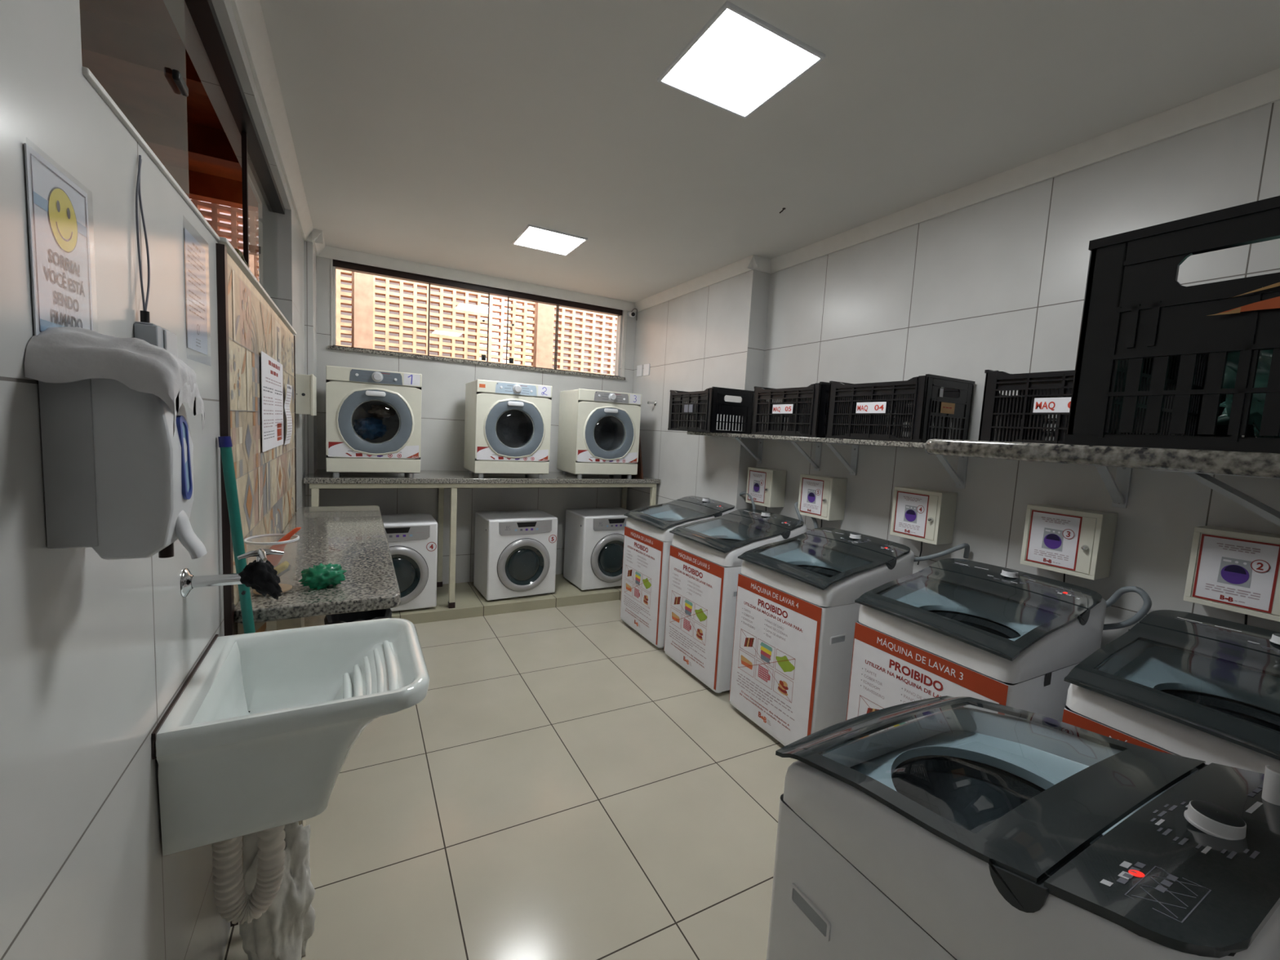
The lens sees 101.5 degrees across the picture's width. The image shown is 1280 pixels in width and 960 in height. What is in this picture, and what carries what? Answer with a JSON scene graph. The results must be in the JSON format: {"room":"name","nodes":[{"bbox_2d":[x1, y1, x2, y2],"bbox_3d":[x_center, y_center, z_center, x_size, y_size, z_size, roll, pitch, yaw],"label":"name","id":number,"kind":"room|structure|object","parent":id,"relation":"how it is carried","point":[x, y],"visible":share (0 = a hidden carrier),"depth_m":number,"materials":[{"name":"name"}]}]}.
{"room":"laundry","nodes":[
{"label":"laundry","id":0,"kind":"room"},
{"bbox_2d":[0,0,317,959],"bbox_3d":[-1.272,-0.075,1.564,0.202,2.770,5.580,0,6,-28],"label":"wall","id":1,"kind":"structure","parent":0,"point":[95,651],"depth_m":0.75,"materials":[{"name":"tile"}]},
{"bbox_2d":[23,142,93,335],"bbox_3d":[-0.720,-0.275,0.655,0.004,0.222,0.162,0,6,-28],"label":"notice sign","id":2,"kind":"object","parent":1,"relation":"attached to","point":[58,208],"visible":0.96,"depth_m":0.64,"materials":[{"name":"white paper"}]},
{"bbox_2d":[38,377,207,559],"bbox_3d":[-0.667,-0.017,0.696,0.140,0.247,0.112,0,6,-28],"label":"soap dispenser","id":3,"kind":"object","parent":1,"relation":"attached to","point":[118,483],"visible":0.91,"depth_m":0.65,"materials":[{"name":"white plastic"}]},
{"bbox_2d":[24,326,204,436],"bbox_3d":[-0.659,-0.123,0.672,0.129,0.127,0.138,0,6,-28],"label":"folded cloth","id":4,"kind":"object","parent":3,"relation":"on","point":[62,354],"visible":1,"depth_m":0.62,"materials":[{"name":"white fabric"}]},
{"bbox_2d":[133,155,177,357],"bbox_3d":[-0.838,-0.379,0.903,0.034,0.335,0.100,0,6,-28],"label":"power cable","id":5,"kind":"object","parent":1,"relation":"attached to","point":[153,334],"visible":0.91,"depth_m":0.88,"materials":[{"name":"grey plastic"}]},
{"bbox_2d":[82,66,296,334],"bbox_3d":[-1.417,-0.693,1.803,0.170,0.012,2.590,0,6,-28],"label":"trim","id":6,"kind":"structure","parent":1,"relation":"attached to","point":[86,73],"depth_m":1.08,"materials":[{"name":"white metal"}]},
{"bbox_2d":[234,248,248,266],"bbox_3d":[-1.645,-0.833,2.164,0.069,0.171,0.333,0,6,-28],"label":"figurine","id":7,"kind":"object","parent":6,"relation":"on","point":[237,251],"visible":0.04,"depth_m":2.05,"materials":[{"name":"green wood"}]},
{"bbox_2d":[184,227,210,366],"bbox_3d":[-1.014,-0.418,1.198,0.004,0.295,0.210,0,6,-28],"label":"paper notice","id":8,"kind":"object","parent":1,"relation":"attached to","point":[195,254],"visible":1,"depth_m":1.19,"materials":[{"name":"paper"}]},
{"bbox_2d":[187,242,204,347],"bbox_3d":[-1.013,-0.419,1.197,0.001,0.225,0.138,0,6,-28],"label":"print","id":9,"kind":"object","parent":8,"relation":"attached to","point":[193,245],"depth_m":1.19},
{"bbox_2d":[172,0,284,307],"bbox_3d":[-1.393,-1.028,1.775,0.055,0.663,2.590,0,6,-28],"label":"window","id":10,"kind":"structure","parent":1,"relation":"in","point":[202,12],"depth_m":2.07,"materials":[{"name":"black metal"}]},
{"bbox_2d":[180,548,284,599],"bbox_3d":[-0.901,0.213,1.166,0.176,0.119,0.083,0,6,-28],"label":"faucet","id":11,"kind":"object","parent":1,"relation":"attached to","point":[260,575],"visible":1,"depth_m":1.16,"materials":[{"name":"silver metal"}]},
{"bbox_2d":[215,243,296,927],"bbox_3d":[-1.584,0.253,2.262,0.018,1.952,1.835,0,6,-28],"label":"trim","id":12,"kind":"structure","parent":1,"relation":"attached to","point":[221,249],"depth_m":1.41,"materials":[{"name":"brown metal"}]},
{"bbox_2d":[226,253,295,865],"bbox_3d":[-1.593,0.252,2.272,0.013,1.950,1.810,0,6,-28],"label":"wall panel","id":13,"kind":"object","parent":1,"relation":"attached to","point":[265,482],"depth_m":1.83,"materials":[{"name":"beige wood"}]},
{"bbox_2d":[261,351,283,452],"bbox_3d":[-1.535,-0.320,2.192,0.002,0.370,0.620,0,6,-28],"label":"paper notice","id":14,"kind":"object","parent":1,"relation":"attached to","point":[272,383],"visible":1,"depth_m":2.13,"materials":[{"name":"white paper"}]},
{"bbox_2d":[263,360,282,440],"bbox_3d":[-1.534,-0.324,2.192,0.001,0.328,0.560,0,6,-28],"label":"print","id":15,"kind":"object","parent":14,"relation":"attached to","point":[273,370],"depth_m":2.17,"materials":[{"name":"white paper"}]},
{"bbox_2d":[284,383,292,444],"bbox_3d":[-1.727,-0.321,2.568,0.014,0.290,0.170,0,6,-27],"label":"paper notice","id":16,"kind":"object","parent":1,"relation":"attached to","point":[289,388],"visible":1,"depth_m":2.56,"materials":[{"name":"white paper"}]},
{"bbox_2d":[151,617,429,856],"bbox_3d":[-0.795,0.562,1.284,0.478,0.262,0.490,0,6,-28],"label":"sink","id":17,"kind":"object","parent":1,"relation":"attached to","point":[260,733],"visible":1,"depth_m":1.09,"materials":[{"name":"ceramic"}]},
{"bbox_2d":[212,825,285,924],"bbox_3d":[-0.947,0.874,1.234,0.180,0.365,0.065,0,6,-28],"label":"hose","id":18,"kind":"object","parent":17,"relation":"attached to","point":[233,902],"visible":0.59,"depth_m":1.24,"materials":[{"name":"white plastic"}]},
{"bbox_2d":[295,373,316,415],"bbox_3d":[-2.048,-0.520,3.205,0.094,0.244,0.290,0,6,-28],"label":"electrical box","id":19,"kind":"object","parent":1,"relation":"attached to","point":[305,384],"visible":0.94,"depth_m":3.09,"materials":[{"name":"beige metal"}]},
{"bbox_2d":[79,0,257,212],"bbox_3d":[-2.170,-1.783,0.809,2.380,0.390,7.400,0,6,-28],"label":"ceiling","id":20,"kind":"structure","parent":0,"point":[132,48],"depth_m":2.83,"materials":[{"name":"brown wood"}]},
{"bbox_2d":[316,256,636,584],"bbox_3d":[-1.424,-0.383,4.720,2.920,2.770,0.150,0,6,-28],"label":"wall","id":21,"kind":"structure","parent":0,"point":[443,383],"depth_m":4.53,"materials":[{"name":"tile"}]},
{"bbox_2d":[328,345,625,380],"bbox_3d":[-1.307,-1.023,4.686,2.550,0.028,0.180,0,6,-28],"label":"trim","id":22,"kind":"structure","parent":21,"relation":"attached to","point":[330,347],"depth_m":4.49,"materials":[{"name":"stone"}]},
{"bbox_2d":[330,258,627,377],"bbox_3d":[-1.276,-1.369,4.644,2.527,0.690,0.108,0,6,-28],"label":"window","id":23,"kind":"structure","parent":21,"relation":"in","point":[339,264],"depth_m":4.59,"materials":[{"name":"brown metal"}]},
{"bbox_2d":[391,573,621,623],"bbox_3d":[-1.217,0.999,4.529,2.730,0.080,0.680,0,6,-28],"label":"platform","id":24,"kind":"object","parent":21,"relation":"attached to","point":[469,602],"depth_m":4.32,"materials":[{"name":"tile"}]},
{"bbox_2d":[381,513,437,611],"bbox_3d":[-1.900,0.631,4.022,0.588,0.672,0.485,0,6,-28],"label":"dryer","id":25,"kind":"object","parent":24,"relation":"on","point":[412,538],"visible":0.42,"depth_m":3.90,"materials":[{"name":"white metal"}]},
{"bbox_2d":[303,469,660,608],"bbox_3d":[-1.207,0.456,4.473,2.762,1.009,0.662,0,6,-28],"label":"countertop","id":26,"kind":"structure","parent":24,"relation":"on","point":[321,478],"depth_m":4.04,"materials":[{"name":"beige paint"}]},
{"bbox_2d":[325,365,422,477],"bbox_3d":[-1.961,-0.415,3.864,0.595,0.755,0.502,0,6,-28],"label":"dryer","id":27,"kind":"object","parent":26,"relation":"on","point":[351,393],"visible":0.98,"depth_m":3.67,"materials":[{"name":"white metal"}]},
{"bbox_2d":[353,417,386,439],"bbox_3d":[-1.955,-0.372,3.783,0.229,0.167,0.167,0,6,-28],"label":"laundry","id":28,"kind":"object","parent":27,"relation":"in","point":[372,428],"visible":0.98,"depth_m":3.74,"materials":[{"name":"blue fabric"}]},
{"bbox_2d":[367,404,395,417],"bbox_3d":[-1.884,-0.502,3.821,0.194,0.099,0.136,0,6,-28],"label":"laundry","id":29,"kind":"object","parent":28,"relation":"on","point":[381,411],"visible":0.98,"depth_m":3.79,"materials":[{"name":"brown fabric"}]},
{"bbox_2d":[463,379,551,478],"bbox_3d":[-1.097,-0.412,4.331,0.595,0.755,0.502,0,6,-28],"label":"dryer","id":30,"kind":"object","parent":26,"relation":"on","point":[508,424],"visible":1,"depth_m":4.17,"materials":[{"name":"white metal"}]},
{"bbox_2d":[556,388,641,478],"bbox_3d":[-0.370,-0.410,4.724,0.595,0.755,0.502,0,6,-28],"label":"dryer","id":31,"kind":"object","parent":26,"relation":"on","point":[599,430],"visible":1,"depth_m":4.57,"materials":[{"name":"white metal"}]},
{"bbox_2d":[631,433,643,479],"bbox_3d":[-0.055,-0.370,4.884,0.015,0.680,0.420,0,6,-28],"label":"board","id":32,"kind":"object","parent":26,"relation":"on","point":[640,472],"visible":0.23,"depth_m":4.77,"materials":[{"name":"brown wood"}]},
{"bbox_2d":[473,509,557,600],"bbox_3d":[-1.073,0.631,4.506,0.588,0.672,0.485,0,6,-31],"label":"dryer","id":33,"kind":"object","parent":24,"relation":"on","point":[515,551],"visible":1,"depth_m":4.32,"materials":[{"name":"white metal"}]},
{"bbox_2d":[563,507,629,590],"bbox_3d":[-0.348,0.632,4.903,0.588,0.672,0.485,0,6,-30],"label":"dryer","id":34,"kind":"object","parent":24,"relation":"on","point":[593,547],"visible":0.73,"depth_m":4.68,"materials":[{"name":"white metal"}]},
{"bbox_2d":[222,600,798,959],"bbox_3d":[-0.069,1.355,2.392,3.400,0.100,5.900,0,6,-28],"label":"floor","id":35,"kind":"structure","parent":0,"point":[560,786],"depth_m":2.07,"materials":[{"name":"tile"}]},
{"bbox_2d":[217,435,255,633],"bbox_3d":[-1.050,0.608,1.473,0.208,1.452,0.049,1,6,-19],"label":"broom","id":36,"kind":"object","parent":35,"relation":"on","point":[225,445],"visible":0.4,"depth_m":1.40,"materials":[{"name":"green plastic"}]},
{"bbox_2d":[239,821,315,959],"bbox_3d":[-0.994,1.109,1.427,0.150,0.471,0.162,7,7,34],"label":"cloth","id":37,"kind":"object","parent":35,"relation":"on","point":[282,932],"visible":0.66,"depth_m":1.40,"materials":[{"name":"white fabric"}]},
{"bbox_2d":[234,505,400,865],"bbox_3d":[-1.444,0.742,2.470,0.439,0.955,1.930,0,6,-28],"label":"countertop","id":38,"kind":"structure","parent":35,"relation":"on","point":[354,538],"depth_m":1.97,"materials":[{"name":"stone"}]},
{"bbox_2d":[244,533,299,595],"bbox_3d":[-1.159,0.267,1.650,0.143,0.172,0.143,0,6,-28],"label":"plastic tub","id":39,"kind":"object","parent":38,"relation":"on","point":[285,587],"visible":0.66,"depth_m":1.64,"materials":[{"name":"clear plastic"}]},
{"bbox_2d":[274,560,291,577],"bbox_3d":[-1.156,0.296,1.658,0.082,0.066,0.050,0,6,-28],"label":"sponge","id":40,"kind":"object","parent":39,"relation":"in","point":[283,567],"visible":0.46,"depth_m":1.65,"materials":[{"name":"yellow"}]},
{"bbox_2d":[266,527,301,565],"bbox_3d":[-1.139,0.210,1.655,0.113,0.118,0.024,0,6,-28],"label":"scrub brush","id":41,"kind":"object","parent":39,"relation":"in","point":[274,559],"visible":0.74,"depth_m":1.65,"materials":[{"name":"orange plastic"}]},
{"bbox_2d":[297,563,346,590],"bbox_3d":[-1.048,0.313,1.730,0.139,0.079,0.101,0,6,-28],"label":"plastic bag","id":42,"kind":"object","parent":38,"relation":"on","point":[321,576],"visible":1,"depth_m":1.70,"materials":[{"name":"green plastic"}]},
{"bbox_2d":[324,608,391,624],"bbox_3d":[-1.575,0.952,2.929,0.336,0.437,0.331,0,6,-28],"label":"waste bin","id":43,"kind":"object","parent":35,"relation":"on","point":[381,613],"visible":0.11,"depth_m":3.00,"materials":[{"name":"black plastic"}]},
{"bbox_2d":[620,491,755,648],"bbox_3d":[0.327,0.614,3.930,0.687,1.126,0.776,0,6,-28],"label":"washing machine","id":44,"kind":"object","parent":35,"relation":"on","point":[647,540],"visible":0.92,"depth_m":3.83,"materials":[{"name":"white metal"}]},
{"bbox_2d":[663,502,817,693],"bbox_3d":[0.634,0.682,3.407,0.726,1.122,0.631,0,6,-28],"label":"washing machine","id":45,"kind":"object","parent":35,"relation":"on","point":[704,568],"visible":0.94,"depth_m":3.22,"materials":[{"name":"grey plastic"}]},
{"bbox_2d":[728,527,969,746],"bbox_3d":[1.036,0.793,2.723,0.787,1.074,0.808,0,6,-28],"label":"washing machine","id":46,"kind":"object","parent":35,"relation":"on","point":[797,611],"visible":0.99,"depth_m":2.58,"materials":[{"name":"grey plastic"}]},
{"bbox_2d":[846,558,1151,741],"bbox_3d":[1.351,0.883,2.079,0.728,1.052,0.709,0,6,-28],"label":"washing machine","id":47,"kind":"object","parent":35,"relation":"on","point":[950,627],"visible":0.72,"depth_m":1.97,"materials":[{"name":"grey plastic"}]},
{"bbox_2d":[766,695,1279,959],"bbox_3d":[0.681,0.959,1.001,0.609,1.031,0.664,0,6,-28],"label":"washing machine","id":48,"kind":"object","parent":35,"relation":"on","point":[953,833],"visible":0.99,"depth_m":0.84,"materials":[{"name":"grey plastic"}]},
{"bbox_2d":[1261,764,1279,805],"bbox_3d":[0.984,0.477,0.810,0.024,0.056,0.034,7,6,33],"label":"clip","id":49,"kind":"object","parent":48,"relation":"on","point":[1271,785],"visible":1,"depth_m":0.81,"materials":[{"name":"white plastic"}]},
{"bbox_2d":[1062,609,1279,773],"bbox_3d":[1.650,0.968,1.461,0.664,1.031,0.609,0,6,-28],"label":"washing machine","id":50,"kind":"object","parent":35,"relation":"on","point":[1189,685],"visible":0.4,"depth_m":1.51,"materials":[{"name":"grey plastic"}]},
{"bbox_2d":[259,0,1279,302],"bbox_3d":[0.374,-1.476,1.845,3.357,0.140,6.740,0,6,-28],"label":"ceiling","id":51,"kind":"structure","parent":0,"point":[432,132],"depth_m":2.03,"materials":[{"name":"paint"}]},
{"bbox_2d":[511,224,587,255],"bbox_3d":[-0.615,-1.614,3.535,0.400,0.012,0.400,0,6,-28],"label":"recessed light","id":52,"kind":"object","parent":51,"relation":"in","point":[533,237],"visible":1,"depth_m":3.51,"materials":[{"name":"white plastic"}]},
{"bbox_2d":[657,0,825,119],"bbox_3d":[0.331,-1.395,1.774,0.400,0.012,0.400,0,6,-28],"label":"recessed light","id":53,"kind":"object","parent":51,"relation":"in","point":[738,61],"visible":1,"depth_m":1.74,"materials":[{"name":"white plastic"}]},
{"bbox_2d":[626,100,1279,647],"bbox_3d":[1.173,-0.108,3.310,0.310,2.770,5.130,0,6,-28],"label":"wall","id":54,"kind":"structure","parent":0,"point":[997,283],"depth_m":2.51,"materials":[{"name":"tile"}]},
{"bbox_2d":[627,308,637,317],"bbox_3d":[-0.059,-1.639,5.142,0.102,0.106,0.130,1,6,-18],"label":"security camera","id":55,"kind":"object","parent":54,"relation":"attached to","point":[631,314],"visible":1,"depth_m":5.09,"materials":[{"name":"white plastic"}]},
{"bbox_2d":[636,364,642,377],"bbox_3d":[-0.003,-1.076,5.156,0.008,0.110,0.110,0,6,-28],"label":"wall plate","id":56,"kind":"object","parent":54,"relation":"attached to","point":[639,368],"visible":1,"depth_m":5.15,"materials":[{"name":"white plastic"}]},
{"bbox_2d":[643,363,649,375],"bbox_3d":[0.063,-1.061,5.033,0.008,0.110,0.110,0,6,-28],"label":"wall plate","id":57,"kind":"object","parent":54,"relation":"attached to","point":[646,366],"visible":1,"depth_m":5.02,"materials":[{"name":"white plastic"}]},
{"bbox_2d":[647,400,656,405],"bbox_3d":[0.109,-0.718,4.872,0.079,0.044,0.044,0,6,-28],"label":"spout","id":58,"kind":"object","parent":54,"relation":"attached to","point":[648,402],"visible":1,"depth_m":4.87,"materials":[{"name":"silver metal"}]},
{"bbox_2d":[733,437,763,463],"bbox_3d":[0.774,-0.211,3.785,0.260,0.185,0.044,0,6,-28],"label":"shelf bracket","id":59,"kind":"object","parent":54,"relation":"attached to","point":[759,457],"visible":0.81,"depth_m":3.83,"materials":[{"name":"grey metal"}]},
{"bbox_2d":[230,0,1279,312],"bbox_3d":[-0.053,-1.454,2.509,2.937,0.075,4.780,0,6,-28],"label":"trim","id":60,"kind":"structure","parent":54,"relation":"attached to","point":[1263,90],"depth_m":2.38,"materials":[{"name":"paint"}]},
{"bbox_2d":[745,466,786,511],"bbox_3d":[0.879,0.118,3.705,0.149,0.396,0.256,0,6,-28],"label":"control box","id":61,"kind":"object","parent":54,"relation":"attached to","point":[766,486],"visible":0.99,"depth_m":3.62,"materials":[{"name":"beige metal"}]},
{"bbox_2d":[747,470,766,503],"bbox_3d":[0.823,0.046,3.690,0.002,0.215,0.174,0,6,-28],"label":"poster","id":62,"kind":"object","parent":61,"relation":"attached to","point":[757,479],"depth_m":3.68,"materials":[{"name":"white paper"}]},
{"bbox_2d":[786,440,822,471],"bbox_3d":[1.034,-0.152,3.304,0.260,0.185,0.044,0,6,-28],"label":"shelf bracket","id":63,"kind":"object","parent":54,"relation":"attached to","point":[816,464],"visible":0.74,"depth_m":3.34,"materials":[{"name":"grey metal"}]},
{"bbox_2d":[687,431,925,448],"bbox_3d":[1.169,-0.213,2.906,0.398,0.025,2.720,0,6,-28],"label":"shelf","id":64,"kind":"object","parent":54,"relation":"attached to","point":[873,442],"visible":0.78,"depth_m":2.83,"materials":[{"name":"grey stone"}]},
{"bbox_2d":[667,386,754,434],"bbox_3d":[0.511,-0.506,3.864,0.372,0.305,0.558,0,6,-28],"label":"plastic crate","id":65,"kind":"object","parent":64,"relation":"on","point":[709,402],"visible":1,"depth_m":3.66,"materials":[{"name":"black plastic"}]},
{"bbox_2d":[751,382,860,438],"bbox_3d":[1.013,-0.417,3.208,0.373,0.305,0.558,0,6,-28],"label":"plastic crate","id":66,"kind":"object","parent":64,"relation":"on","point":[814,398],"visible":0.8,"depth_m":3.07,"materials":[{"name":"black plastic"}]},
{"bbox_2d":[825,373,974,442],"bbox_3d":[1.303,-0.350,2.671,0.373,0.305,0.559,0,6,-28],"label":"plastic crate","id":67,"kind":"object","parent":64,"relation":"on","point":[947,404],"visible":0.98,"depth_m":2.49,"materials":[{"name":"black plastic"}]},
{"bbox_2d":[977,369,1075,444],"bbox_3d":[1.679,-0.264,1.975,0.373,0.305,0.558,0,6,-28],"label":"plastic crate","id":68,"kind":"object","parent":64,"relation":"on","point":[1022,415],"visible":0.42,"depth_m":2.01,"materials":[{"name":"black plastic"}]},
{"bbox_2d":[797,474,847,527],"bbox_3d":[1.120,0.173,3.259,0.149,0.396,0.256,0,6,-28],"label":"control box","id":69,"kind":"object","parent":54,"relation":"attached to","point":[821,497],"visible":1,"depth_m":3.17,"materials":[{"name":"beige metal"}]},
{"bbox_2d":[800,477,823,515],"bbox_3d":[1.064,0.101,3.244,0.002,0.215,0.174,0,6,-28],"label":"poster","id":70,"kind":"object","parent":69,"relation":"attached to","point":[811,489],"depth_m":3.24,"materials":[{"name":"white paper"}]},
{"bbox_2d":[822,442,858,475],"bbox_3d":[1.166,-0.121,3.059,0.260,0.185,0.044,0,6,-28],"label":"shelf bracket","id":71,"kind":"object","parent":54,"relation":"attached to","point":[852,468],"visible":0.89,"depth_m":3.10,"materials":[{"name":"grey metal"}]},
{"bbox_2d":[889,486,957,564],"bbox_3d":[1.434,0.246,2.677,0.149,0.396,0.256,0,6,-28],"label":"control box","id":72,"kind":"object","parent":54,"relation":"attached to","point":[920,514],"visible":0.99,"depth_m":2.61,"materials":[{"name":"beige metal"}]},
{"bbox_2d":[893,490,929,537],"bbox_3d":[1.378,0.173,2.662,0.002,0.215,0.174,0,6,-28],"label":"poster","id":73,"kind":"object","parent":72,"relation":"attached to","point":[911,508],"depth_m":2.66,"materials":[{"name":"white paper"}]},
{"bbox_2d":[935,454,968,488],"bbox_3d":[1.466,-0.052,2.502,0.260,0.185,0.044,0,6,-28],"label":"shelf bracket","id":74,"kind":"object","parent":54,"relation":"attached to","point":[959,477],"visible":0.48,"depth_m":2.55,"materials":[{"name":"grey metal"}]},
{"bbox_2d":[1020,503,1117,582],"bbox_3d":[1.728,0.313,2.134,0.149,0.396,0.256,0,6,-28],"label":"control box","id":75,"kind":"object","parent":54,"relation":"attached to","point":[1073,541],"visible":0.98,"depth_m":2.07,"materials":[{"name":"beige metal"}]},
{"bbox_2d":[1026,510,1082,570],"bbox_3d":[1.672,0.241,2.118,0.002,0.215,0.174,0,6,-28],"label":"poster","id":76,"kind":"object","parent":75,"relation":"attached to","point":[1054,538],"depth_m":2.11,"materials":[{"name":"white paper"}]},
{"bbox_2d":[1095,465,1132,508],"bbox_3d":[1.757,0.015,1.966,0.260,0.185,0.044,0,6,-28],"label":"shelf bracket","id":77,"kind":"object","parent":54,"relation":"attached to","point":[1118,489],"visible":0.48,"depth_m":2.01,"materials":[{"name":"grey metal"}]},
{"bbox_2d":[1183,525,1279,624],"bbox_3d":[1.966,0.368,1.694,0.149,0.396,0.256,0,6,-28],"label":"control box","id":78,"kind":"object","parent":54,"relation":"attached to","point":[1229,569],"visible":0.99,"depth_m":1.68,"materials":[{"name":"beige metal"}]},
{"bbox_3d":[1.039,0.153,0.480,2.937,2.770,0.150,0,6,-28],"label":"wall","id":79,"kind":"structure","parent":0,"visible":0},
{"bbox_2d":[1151,469,1279,526],"bbox_3d":[1.175,0.135,0.898,0.088,0.278,0.455,0,6,-28],"label":"shelf bracket","id":80,"kind":"object","parent":79,"relation":"attached to","point":[1269,513],"visible":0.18,"depth_m":0.97,"materials":[{"name":"white metal"}]},
{"bbox_2d":[924,439,1279,478],"bbox_3d":[1.418,-0.029,1.121,1.658,0.030,0.648,0,6,-28],"label":"shelf","id":81,"kind":"object","parent":80,"relation":"on","point":[1266,464],"visible":1,"depth_m":0.74,"materials":[{"name":"grey stone"}]},
{"bbox_2d":[1064,195,1279,453],"bbox_3d":[0.994,-0.188,0.774,0.566,0.305,0.372,0,6,-28],"label":"plastic crate","id":82,"kind":"object","parent":81,"relation":"on","point":[1153,348],"visible":0.99,"depth_m":0.71,"materials":[{"name":"black plastic"}]},
{"bbox_2d":[1216,401,1264,437],"bbox_3d":[1.111,-0.146,0.845,0.209,0.182,0.259,0,6,-28],"label":"plastic bag","id":83,"kind":"object","parent":82,"relation":"in","point":[1223,420],"visible":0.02,"depth_m":0.93,"materials":[{"name":"green plastic"}]},
{"bbox_2d":[1222,349,1279,438],"bbox_3d":[0.919,-0.182,0.696,0.239,0.260,0.206,0,6,-28],"label":"plastic bag","id":84,"kind":"object","parent":82,"relation":"in","point":[1265,356],"visible":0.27,"depth_m":0.72,"materials":[{"name":"green plastic"}]},
{"label":"outside","id":85,"kind":"structure","parent":0,"visible":0},
{"bbox_2d":[189,198,617,375],"bbox_3d":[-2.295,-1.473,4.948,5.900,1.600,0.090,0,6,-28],"label":"wall","id":86,"kind":"structure","parent":85,"point":[215,209],"depth_m":5.16,"materials":[{"name":"ceramic"}]},
{"bbox_2d":[354,271,554,368],"bbox_3d":[-2.341,-0.678,5.028,5.900,3.200,0.180,0,6,-28],"label":"trim","id":87,"kind":"structure","parent":86,"relation":"attached to","point":[363,282],"depth_m":4.77,"materials":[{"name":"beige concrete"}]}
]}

